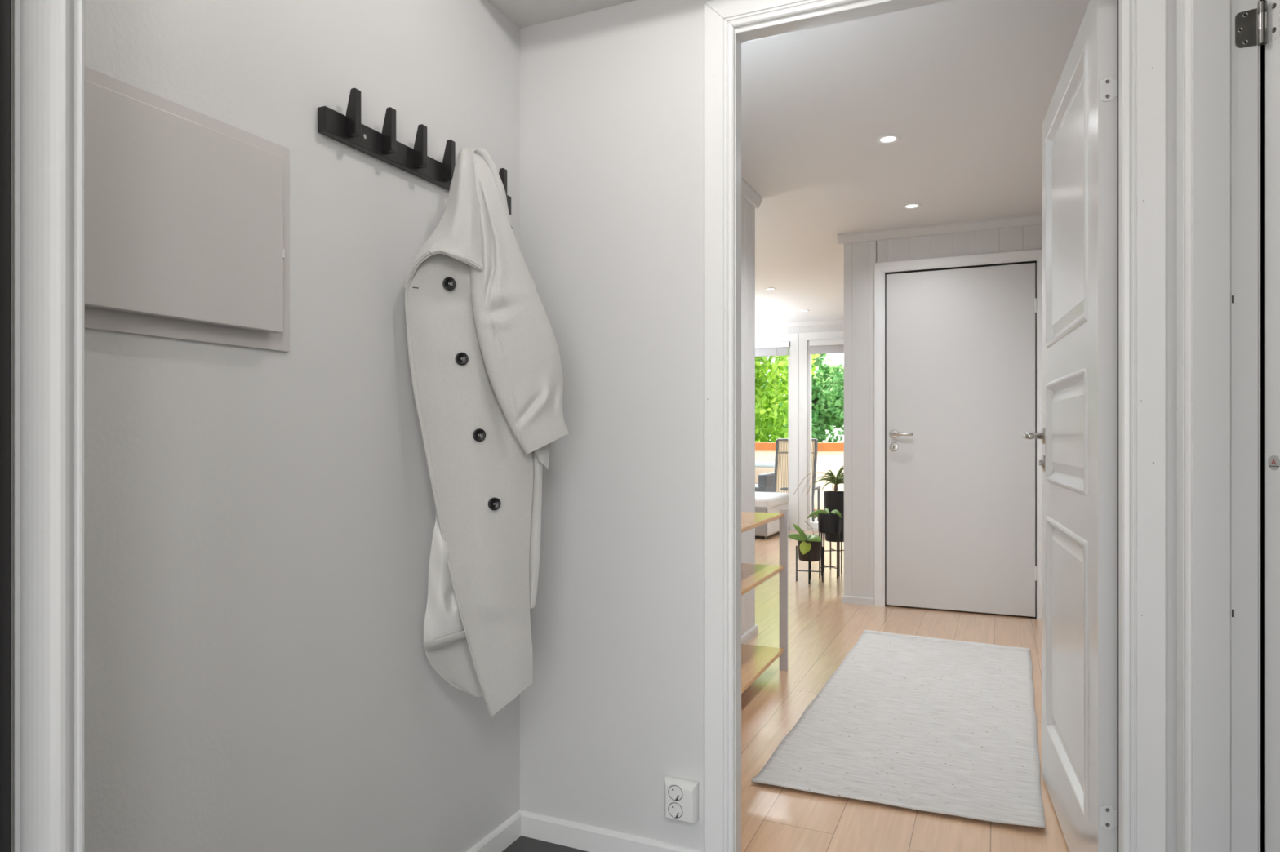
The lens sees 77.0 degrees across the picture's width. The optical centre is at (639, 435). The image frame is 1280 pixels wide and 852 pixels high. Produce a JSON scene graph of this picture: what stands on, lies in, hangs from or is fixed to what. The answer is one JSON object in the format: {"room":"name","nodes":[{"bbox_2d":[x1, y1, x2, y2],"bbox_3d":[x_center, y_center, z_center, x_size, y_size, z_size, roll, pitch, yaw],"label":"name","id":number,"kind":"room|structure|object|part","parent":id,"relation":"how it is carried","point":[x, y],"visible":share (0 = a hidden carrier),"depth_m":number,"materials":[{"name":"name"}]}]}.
{"room":"entrance hall","nodes":[
{"label":"entrance hall","id":0,"kind":"room"},
{"bbox_2d":[84,0,755,851],"bbox_3d":[-0.188,-0.200,2.568,0.120,2.500,3.730,0,0,24],"label":"wall","id":1,"kind":"structure","parent":0,"point":[260,677],"depth_m":1.46,"materials":[{"name":"white paint"}]},
{"bbox_2d":[84,66,289,351],"bbox_3d":[-0.701,-0.329,1.224,0.037,0.362,0.438,0,0,24],"label":"electrical panel","id":2,"kind":"object","parent":1,"relation":"attached to","point":[187,210],"visible":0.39,"depth_m":1.21,"materials":[{"name":"grey metal"}]},
{"bbox_2d":[317,88,511,215],"bbox_3d":[-0.454,-0.612,1.771,0.044,0.097,0.623,0,0,24],"label":"coat rack","id":3,"kind":"object","parent":1,"relation":"attached to","point":[348,130],"visible":0.74,"depth_m":1.62,"materials":[{"name":"black metal"}]},
{"bbox_2d":[404,147,568,716],"bbox_3d":[-0.326,-0.010,1.747,0.356,1.234,0.143,0,0,-37],"label":"coat","id":4,"kind":"object","parent":3,"relation":"hanging from","point":[485,360],"visible":1,"depth_m":1.71,"materials":[{"name":"grey fabric"}]},
{"bbox_3d":[-0.359,0.096,1.726,0.280,1.027,0.057,0,0,-34],"label":"panel","id":5,"kind":"part","parent":4,"relation":"part of","materials":[{"name":"grey fabric"}]},
{"bbox_3d":[-0.346,-0.102,1.768,0.307,1.056,0.040,0,0,-25],"label":"panel","id":6,"kind":"part","parent":4,"relation":"part of","materials":[{"name":"grey fabric"}]},
{"bbox_2d":[466,811,520,851],"bbox_3d":[-0.580,1.020,1.526,0.012,0.061,1.288,0,0,24],"label":"baseboard","id":7,"kind":"structure","parent":1,"relation":"attached to","point":[498,840],"depth_m":2.03,"materials":[{"name":"white paint"}]},
{"bbox_2d":[741,624,757,644],"bbox_3d":[0.162,1.026,3.239,0.012,0.048,2.240,0,0,24],"label":"baseboard","id":8,"kind":"structure","parent":1,"relation":"attached to","point":[752,633],"depth_m":4.12,"materials":[{"name":"white wood"}]},
{"bbox_2d":[741,177,762,208],"bbox_3d":[0.175,-1.232,3.241,0.034,0.055,2.255,0,0,24],"label":"crown molding","id":9,"kind":"structure","parent":1,"relation":"attached to","point":[748,192],"depth_m":4.10,"materials":[{"name":"white wood"}]},
{"bbox_2d":[486,0,636,28],"bbox_3d":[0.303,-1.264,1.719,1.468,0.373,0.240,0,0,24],"label":"ceiling","id":10,"kind":"structure","parent":0,"point":[522,13],"depth_m":2.03,"materials":[{"name":"white paint"}]},
{"bbox_2d":[755,319,844,335],"bbox_3d":[0.794,-1.185,9.326,4.369,0.150,0.046,0,0,24],"label":"crown molding","id":11,"kind":"structure","parent":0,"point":[831,327],"depth_m":8.89,"materials":[{"name":"white wood"}]},
{"bbox_2d":[520,0,1177,851],"bbox_3d":[0.358,-0.200,1.876,1.680,2.500,0.090,0,0,24],"label":"wall","id":12,"kind":"structure","parent":0,"point":[611,98],"depth_m":2.00,"materials":[{"name":"white paint"}]},
{"bbox_2d":[518,809,703,851],"bbox_3d":[-0.084,1.020,2.017,0.518,0.061,0.012,0,0,24],"label":"baseboard","id":13,"kind":"structure","parent":12,"relation":"attached to","point":[580,836],"depth_m":2.04,"materials":[{"name":"white paint"}]},
{"bbox_2d":[664,775,698,822],"bbox_3d":[0.097,0.873,1.927,0.085,0.093,0.028,0,0,24],"label":"double socket","id":14,"kind":"object","parent":12,"relation":"attached to","point":[681,795],"visible":1,"depth_m":1.92,"materials":[{"name":"white plastic"}]},
{"bbox_2d":[666,784,683,801],"bbox_3d":[0.085,0.852,1.918,0.041,0.041,0.002,0,0,24],"label":"outlet","id":15,"kind":"object","parent":14,"relation":"attached to","point":[674,792],"depth_m":1.92,"materials":[{"name":"white plastic"}]},
{"bbox_2d":[667,801,683,819],"bbox_3d":[0.085,0.893,1.918,0.041,0.041,0.002,0,0,24],"label":"outlet","id":16,"kind":"object","parent":14,"relation":"attached to","point":[675,809],"depth_m":1.92,"materials":[{"name":"white plastic"}]},
{"bbox_2d":[734,0,1121,851],"bbox_3d":[0.599,0.035,1.767,0.820,2.030,0.092,0,0,24],"label":"door","id":17,"kind":"structure","parent":12,"relation":"in","point":[867,8],"depth_m":1.89,"materials":[{"name":"white paint"}]},
{"bbox_2d":[1022,0,1116,851],"bbox_3d":[1.088,0.043,2.077,0.111,1.995,0.830,0,0,19],"label":"panelled door","id":18,"kind":"structure","parent":17,"relation":"attached to","point":[1077,436],"depth_m":1.86,"materials":[{"name":"white paint"}]},
{"bbox_3d":[1.161,0.001,2.373,0.059,0.021,0.127,0,0,24],"label":"lever","id":19,"kind":"part","parent":18,"relation":"part of","materials":[{"name":"silver metal"}]},
{"bbox_3d":[1.115,-0.568,2.069,0.052,0.625,0.611,0,0,19],"label":"door panel","id":20,"kind":"part","parent":18,"relation":"part of","materials":[{"name":"white paint"}]},
{"bbox_3d":[1.115,-0.010,2.069,0.052,0.290,0.611,0,0,19],"label":"door panel","id":21,"kind":"part","parent":18,"relation":"part of","materials":[{"name":"white paint"}]},
{"bbox_3d":[1.115,0.547,2.069,0.052,0.625,0.611,0,0,19],"label":"door panel","id":22,"kind":"part","parent":18,"relation":"part of","materials":[{"name":"white paint"}]},
{"bbox_3d":[0.978,0.796,1.678,0.034,0.050,0.001,0,0,19],"label":"hinge plate","id":23,"kind":"part","parent":18,"relation":"part of","materials":[{"name":"white paint"}]},
{"bbox_3d":[0.978,-0.723,1.678,0.034,0.050,0.001,0,0,19],"label":"hinge plate","id":24,"kind":"part","parent":18,"relation":"part of","materials":[{"name":"white paint"}]},
{"bbox_2d":[1116,0,1118,851],"bbox_3d":[0.976,0.045,1.625,0.016,2.010,0.043,0,0,24],"label":"seal","id":25,"kind":"object","parent":17,"relation":"attached to","point":[1117,0],"depth_m":1.64,"materials":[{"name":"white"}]},
{"bbox_2d":[703,0,1167,851],"bbox_3d":[0.578,0.011,1.721,0.932,2.078,0.014,0,0,24],"label":"door frame","id":26,"kind":"structure","parent":12,"relation":"attached to","point":[1144,22],"depth_m":1.55,"materials":[{"name":"white paint"}]},
{"bbox_2d":[502,529,1265,851],"bbox_3d":[0.055,1.080,4.316,7.100,0.060,10.100,0,0,24],"label":"floor","id":27,"kind":"structure","parent":0,"point":[822,629],"depth_m":3.01,"materials":[{"name":"brown wood"}]},
{"bbox_2d":[741,508,787,693],"bbox_3d":[0.295,0.689,3.139,0.297,0.722,1.136,0,0,24],"label":"shelf unit","id":28,"kind":"object","parent":27,"relation":"on","point":[755,660],"visible":0.26,"depth_m":3.50,"materials":[{"name":"brown wood"}]},
{"bbox_3d":[0.288,0.958,3.143,0.280,0.018,1.108,0,0,24],"label":"shelf","id":29,"kind":"part","parent":28,"relation":"part of","materials":[{"name":"brown wood"}]},
{"bbox_3d":[0.288,0.590,3.143,0.280,0.018,1.108,0,0,24],"label":"shelf","id":30,"kind":"part","parent":28,"relation":"part of","materials":[{"name":"brown wood"}]},
{"bbox_3d":[0.288,0.355,3.143,0.280,0.018,1.108,0,0,24],"label":"shelf","id":31,"kind":"part","parent":28,"relation":"part of","materials":[{"name":"brown wood"}]},
{"bbox_3d":[0.643,0.689,3.599,0.037,0.722,0.012,0,0,24],"label":"leg","id":32,"kind":"part","parent":28,"relation":"part of","materials":[{"name":"grey metal"}]},
{"bbox_2d":[755,491,789,539],"bbox_3d":[1.174,0.838,8.612,0.665,0.425,0.860,0,0,24],"label":"sofa","id":33,"kind":"object","parent":27,"relation":"on","point":[765,502],"visible":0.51,"depth_m":8.22,"materials":[{"name":"white fabric"}]},
{"bbox_3d":[1.005,0.863,8.239,0.610,0.295,0.040,0,0,24],"label":"panel","id":34,"kind":"part","parent":33,"relation":"part of","materials":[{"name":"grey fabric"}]},
{"bbox_2d":[755,491,789,509],"bbox_3d":[1.175,0.688,8.614,0.665,0.125,0.855,0,0,24],"label":"seat cushion","id":35,"kind":"object","parent":33,"relation":"on","point":[763,500],"depth_m":8.36,"materials":[{"name":"white fabric"}]},
{"bbox_2d":[756,502,788,536],"bbox_3d":[1.178,0.870,8.616,0.648,0.300,0.830,0,0,24],"label":"cushion","id":36,"kind":"object","parent":33,"relation":"on","point":[768,529],"depth_m":8.14,"materials":[{"name":"white fabric"}]},
{"bbox_2d":[787,521,823,584],"bbox_3d":[1.196,0.832,5.769,0.250,0.436,0.248,0,0,24],"label":"stand","id":37,"kind":"object","parent":27,"relation":"on","point":[809,546],"visible":0.99,"depth_m":5.72,"materials":[{"name":"black metal"}]},
{"bbox_3d":[1.132,0.922,5.811,0.010,0.255,0.010,0,0,-43],"label":"stand leg","id":38,"kind":"part","parent":37,"relation":"part of","materials":[{"name":"black metal"}]},
{"bbox_3d":[1.199,0.922,5.699,0.010,0.255,0.010,0,0,2],"label":"stand leg","id":39,"kind":"part","parent":37,"relation":"part of","materials":[{"name":"black metal"}]},
{"bbox_3d":[1.221,0.820,5.788,0.172,0.150,0.172,0,0,24],"label":"pot","id":40,"kind":"part","parent":37,"relation":"part of","materials":[{"name":"brown"}]},
{"bbox_3d":[1.310,0.922,5.766,0.010,0.255,0.010,0,0,2],"label":"stand leg","id":41,"kind":"part","parent":37,"relation":"part of","materials":[{"name":"black metal"}]},
{"bbox_2d":[793,466,844,573],"bbox_3d":[1.466,0.642,6.218,0.467,0.816,0.360,0,0,-12],"label":"stand","id":42,"kind":"object","parent":27,"relation":"on","point":[833,500],"visible":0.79,"depth_m":6.17,"materials":[{"name":"black metal"}]},
{"bbox_3d":[1.421,0.882,6.217,0.010,0.335,0.010,0,0,2],"label":"stand leg","id":43,"kind":"part","parent":42,"relation":"part of","materials":[{"name":"black metal"}]},
{"bbox_3d":[1.500,0.882,6.334,0.010,0.335,0.010,0,0,2],"label":"stand leg","id":44,"kind":"part","parent":42,"relation":"part of","materials":[{"name":"black metal"}]},
{"bbox_3d":[1.519,0.625,6.236,0.184,0.380,0.184,0,0,24],"label":"pot","id":45,"kind":"part","parent":42,"relation":"part of","materials":[{"name":"black"}]},
{"bbox_3d":[1.538,0.882,6.138,0.010,0.335,0.010,0,0,-43],"label":"stand leg","id":46,"kind":"part","parent":42,"relation":"part of","materials":[{"name":"black metal"}]},
{"bbox_2d":[806,508,841,579],"bbox_3d":[1.390,0.796,5.940,0.242,0.508,0.218,0,0,37],"label":"stand","id":47,"kind":"object","parent":27,"relation":"on","point":[828,522],"visible":0.98,"depth_m":5.90,"materials":[{"name":"black metal"}]},
{"bbox_3d":[1.322,0.834,5.920,0.010,0.433,0.010,0,0,-43],"label":"stand leg","id":48,"kind":"part","parent":47,"relation":"part of","materials":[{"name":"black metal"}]},
{"bbox_3d":[1.364,0.834,6.040,0.010,0.433,0.010,0,0,2],"label":"stand leg","id":49,"kind":"part","parent":47,"relation":"part of","materials":[{"name":"black metal"}]},
{"bbox_3d":[1.403,0.644,5.959,0.168,0.145,0.168,0,0,24],"label":"pot","id":50,"kind":"part","parent":47,"relation":"part of","materials":[{"name":"black"}]},
{"bbox_3d":[1.443,0.834,5.878,0.010,0.433,0.010,0,0,-43],"label":"stand leg","id":51,"kind":"part","parent":47,"relation":"part of","materials":[{"name":"black metal"}]},
{"bbox_3d":[1.484,0.834,5.998,0.010,0.433,0.010,0,0,2],"label":"stand leg","id":52,"kind":"part","parent":47,"relation":"part of","materials":[{"name":"black metal"}]},
{"bbox_2d":[751,630,1044,828],"bbox_3d":[1.126,1.039,3.185,0.824,0.027,2.068,0,0,24],"label":"rug","id":53,"kind":"object","parent":27,"relation":"on","point":[945,726],"visible":1,"depth_m":2.80,"materials":[{"name":"white fabric"}]},
{"bbox_2d":[885,274,886,605],"bbox_3d":[2.604,-0.105,6.509,1.231,2.310,3.718,0,0,24],"label":"wall","id":54,"kind":"structure","parent":0,"point":[886,274],"depth_m":4.96,"materials":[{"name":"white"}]},
{"bbox_2d":[787,340,817,531],"bbox_3d":[0.879,-0.105,9.395,4.469,2.310,0.150,0,0,24],"label":"wall window","id":55,"kind":"structure","parent":54,"relation":"in","point":[788,528],"depth_m":8.87,"materials":[{"name":"white"}]},
{"bbox_2d":[755,333,798,530],"bbox_3d":[1.088,-0.045,9.262,1.498,2.190,0.104,0,0,24],"label":"window","id":56,"kind":"structure","parent":55,"relation":"attached to","point":[793,352],"depth_m":8.94,"materials":[{"name":"white paint"}]},
{"bbox_2d":[755,341,790,417],"bbox_3d":[1.081,-0.624,9.217,1.283,0.848,0.049,0,0,24],"label":"roller blind","id":57,"kind":"object","parent":56,"relation":"attached to","point":[771,348],"visible":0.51,"depth_m":9.02,"materials":[{"name":"white fabric"}]},
{"bbox_3d":[1.095,-0.015,9.277,1.318,2.070,0.070,0,0,24],"label":"frame","id":58,"kind":"part","parent":56,"relation":"part of","materials":[{"name":"white paint"}]},
{"bbox_2d":[798,330,844,530],"bbox_3d":[2.278,-0.045,8.731,1.095,2.190,0.104,0,0,24],"label":"door frame","id":59,"kind":"structure","parent":55,"relation":"attached to","point":[804,356],"depth_m":8.89,"materials":[{"name":"white paint"}]},
{"bbox_3d":[2.285,-0.015,8.746,0.915,2.070,0.070,0,0,24],"label":"frame","id":60,"kind":"part","parent":59,"relation":"part of","materials":[{"name":"white paint"}]},
{"bbox_2d":[808,338,844,354],"bbox_3d":[2.272,-0.624,8.686,0.880,0.848,0.049,0,0,24],"label":"roller blind","id":61,"kind":"object","parent":59,"relation":"attached to","point":[822,346],"visible":0.38,"depth_m":8.78,"materials":[{"name":"white fabric"}]},
{"bbox_2d":[741,0,1089,324],"bbox_3d":[-0.021,-1.320,5.986,5.800,0.120,7.110,0,0,24],"label":"ceiling","id":62,"kind":"structure","parent":0,"point":[967,87],"depth_m":3.29,"materials":[{"name":"white paint"}]},
{"bbox_2d":[764,288,776,290],"bbox_3d":[1.120,-1.258,6.901,0.095,0.005,0.095,0,0,24],"label":"recessed light","id":63,"kind":"object","parent":62,"relation":"in","point":[766,289],"visible":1,"depth_m":6.90,"materials":[{"name":"white paint"}]},
{"bbox_2d":[875,133,901,144],"bbox_3d":[1.054,-1.258,3.414,0.106,0.005,0.106,0,0,24],"label":"recessed light","id":64,"kind":"object","parent":62,"relation":"in","point":[886,139],"visible":1,"depth_m":3.41,"materials":[{"name":"white paint"}]},
{"bbox_2d":[902,203,922,208],"bbox_3d":[1.489,-1.258,4.406,0.106,0.005,0.106,0,0,24],"label":"recessed light","id":65,"kind":"object","parent":62,"relation":"in","point":[909,206],"visible":1,"depth_m":4.40,"materials":[{"name":"white paint"}]},
{"bbox_2d":[844,225,1042,597],"bbox_3d":[1.844,-0.105,4.806,1.231,2.310,0.012,0,0,24],"label":"wall","id":66,"kind":"structure","parent":0,"point":[860,258],"depth_m":5.00,"materials":[{"name":"white paint"}]},
{"bbox_2d":[841,595,874,605],"bbox_3d":[1.357,1.026,5.010,0.196,0.048,0.012,0,0,24],"label":"baseboard","id":67,"kind":"structure","parent":66,"relation":"attached to","point":[845,599],"depth_m":5.00,"materials":[{"name":"white wood"}]},
{"bbox_2d":[837,213,1042,244],"bbox_3d":[1.819,-1.232,4.791,1.265,0.055,0.034,0,0,24],"label":"crown molding","id":68,"kind":"structure","parent":66,"relation":"attached to","point":[1031,220],"depth_m":4.79,"materials":[{"name":"white wood"}]},
{"bbox_2d":[874,248,1042,620],"bbox_3d":[1.889,-0.008,4.776,0.965,2.116,0.026,0,0,24],"label":"door frame","id":69,"kind":"structure","parent":66,"relation":"attached to","point":[879,275],"depth_m":4.93,"materials":[{"name":"white paint"}]},
{"bbox_2d":[884,262,1036,617],"bbox_3d":[1.887,0.024,4.769,0.838,2.032,0.104,0,0,24],"label":"door","id":70,"kind":"structure","parent":66,"relation":"in","point":[961,342],"depth_m":4.77,"materials":[{"name":"white paint"}]},
{"bbox_3d":[1.590,-0.010,4.875,0.126,0.022,0.057,0,0,24],"label":"lever","id":71,"kind":"part","parent":70,"relation":"part of","materials":[{"name":"silver metal"}]},
{"bbox_2d":[884,260,1036,618],"bbox_3d":[1.900,0.020,4.801,0.839,2.060,0.054,0,0,24],"label":"seal","id":72,"kind":"object","parent":66,"relation":"attached to","point":[1025,262],"visible":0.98,"depth_m":4.68,"materials":[{"name":"black rubber"}]},
{"bbox_2d":[1257,0,1260,851],"bbox_3d":[0.778,-0.200,0.868,0.092,2.500,1.410,0,0,24],"label":"wall","id":73,"kind":"structure","parent":0,"point":[1259,1],"depth_m":1.36,"materials":[{"name":"white paint"}]},
{"bbox_2d":[1177,0,1191,851],"bbox_3d":[0.973,-0.018,1.437,0.014,2.135,0.085,0,0,24],"label":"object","id":74,"kind":"structure","parent":73,"relation":"attached to","point":[1184,6],"depth_m":1.42,"materials":[{"name":"white paint"}]},
{"bbox_2d":[1191,0,1266,851],"bbox_3d":[1.000,0.025,1.366,0.104,2.050,0.020,0,0,24],"label":"door frame","id":75,"kind":"structure","parent":73,"relation":"in","point":[1224,76],"depth_m":1.37,"materials":[{"name":"white paint"}]},
{"bbox_3d":[1.026,-0.689,1.351,0.043,0.070,0.013,0,0,24],"label":"door hinge","id":76,"kind":"part","parent":75,"relation":"part of","materials":[{"name":"silver metal"}]},
{"bbox_2d":[1265,0,1279,851],"bbox_3d":[1.451,0.030,1.340,0.802,2.020,0.040,0,0,-1],"label":"door","id":77,"kind":"structure","parent":75,"relation":"attached to","point":[1272,47],"depth_m":1.34,"materials":[{"name":"white paint"}]},
{"bbox_3d":[1.052,-0.692,1.335,0.001,0.072,0.024,0,0,-1],"label":"edge plate","id":78,"kind":"part","parent":77,"relation":"part of","materials":[{"name":"white paint"}]},
{"bbox_2d":[1260,0,1265,804],"bbox_3d":[1.731,-0.075,1.050,1.500,2.350,2.420,0,0,24],"label":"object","id":79,"kind":"structure","parent":0,"point":[1262,47],"depth_m":2.29,"materials":[{"name":"black metal"}]},
{"bbox_3d":[1.773,1.155,10.256,7.200,0.110,2.150,0,0,24],"label":"floor","id":80,"kind":"structure","parent":0,"visible":0},
{"bbox_2d":[755,471,773,492],"bbox_3d":[1.383,0.795,10.731,0.800,0.610,0.700,0,0,24],"label":"lounge chair","id":81,"kind":"object","parent":80,"relation":"on","point":[765,484],"visible":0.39,"depth_m":10.30,"materials":[{"name":"grey fabric"}]},
{"bbox_3d":[1.373,0.875,10.735,0.780,0.450,0.700,0,0,24],"label":"seat","id":82,"kind":"part","parent":81,"relation":"part of","materials":[{"name":"grey fabric"}]},
{"bbox_3d":[1.698,0.580,10.591,0.110,0.180,0.700,0,0,24],"label":"armrest","id":83,"kind":"part","parent":81,"relation":"part of","materials":[{"name":"grey fabric"}]},
{"bbox_2d":[755,461,774,467],"bbox_3d":[1.500,0.725,11.204,0.830,0.750,0.200,0,0,24],"label":"garden table","id":84,"kind":"object","parent":80,"relation":"on","point":[757,464],"visible":0.16,"depth_m":11.01,"materials":[{"name":"grey"}]},
{"bbox_2d":[772,438,820,522],"bbox_3d":[2.018,0.569,10.220,0.599,1.069,0.616,0,0,24],"label":"garden chair","id":85,"kind":"object","parent":80,"relation":"on","point":[780,473],"visible":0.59,"depth_m":10.06,"materials":[{"name":"grey wicker"}]},
{"bbox_3d":[2.010,0.670,10.287,0.497,0.040,0.500,0,0,24],"label":"seat","id":86,"kind":"part","parent":85,"relation":"part of","materials":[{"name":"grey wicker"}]},
{"bbox_3d":[2.309,0.895,10.397,0.024,0.410,0.025,0,0,24],"label":"leg","id":87,"kind":"part","parent":85,"relation":"part of","materials":[{"name":"metal"}]},
{"bbox_2d":[755,442,844,515],"bbox_3d":[2.170,0.597,11.146,7.200,1.007,0.140,0,0,24],"label":"balcony railing","id":88,"kind":"object","parent":80,"relation":"on","point":[830,455],"visible":0.02,"depth_m":10.98,"materials":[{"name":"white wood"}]},
{"bbox_3d":[2.170,0.152,11.146,7.200,0.119,0.140,0,0,24],"label":"rail","id":89,"kind":"part","parent":88,"relation":"part of","materials":[{"name":"brown wood"}]},
{"bbox_3d":[-0.233,-0.200,0.552,1.680,2.500,0.190,0,0,24],"label":"wall","id":90,"kind":"structure","parent":0,"visible":0},
{"bbox_2d":[11,0,84,851],"bbox_3d":[-0.531,0.025,0.729,0.240,2.050,0.071,0,0,43],"label":"door frame","id":91,"kind":"structure","parent":90,"relation":"in","point":[48,36],"depth_m":0.65,"materials":[{"name":"grey paint"}]},
{"bbox_2d":[0,0,11,851],"bbox_3d":[-0.740,0.020,0.257,0.044,2.040,0.940,0,0,24],"label":"door","id":92,"kind":"structure","parent":91,"relation":"attached to","point":[5,5],"depth_m":0.67,"materials":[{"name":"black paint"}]},
{"label":"outside","id":93,"kind":"structure","parent":0,"visible":0},
{"bbox_3d":[9.246,4.100,35.857,70.000,0.100,50.600,0,0,24],"label":"ground","id":94,"kind":"structure","parent":93,"visible":0},
{"bbox_2d":[755,354,819,442],"bbox_3d":[1.351,-0.029,15.229,3.791,8.178,3.785,0,0,-37],"label":"tree","id":95,"kind":"object","parent":94,"relation":"on","point":[766,421],"visible":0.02,"depth_m":14.67,"materials":[{"name":"green plant"}]},
{"bbox_2d":[756,354,844,442],"bbox_3d":[4.869,-0.973,18.945,5.510,10.067,4.062,0,0,16],"label":"tree","id":96,"kind":"object","parent":94,"relation":"on","point":[828,383],"visible":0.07,"depth_m":18.50,"materials":[{"name":"green plant"}]}
]}

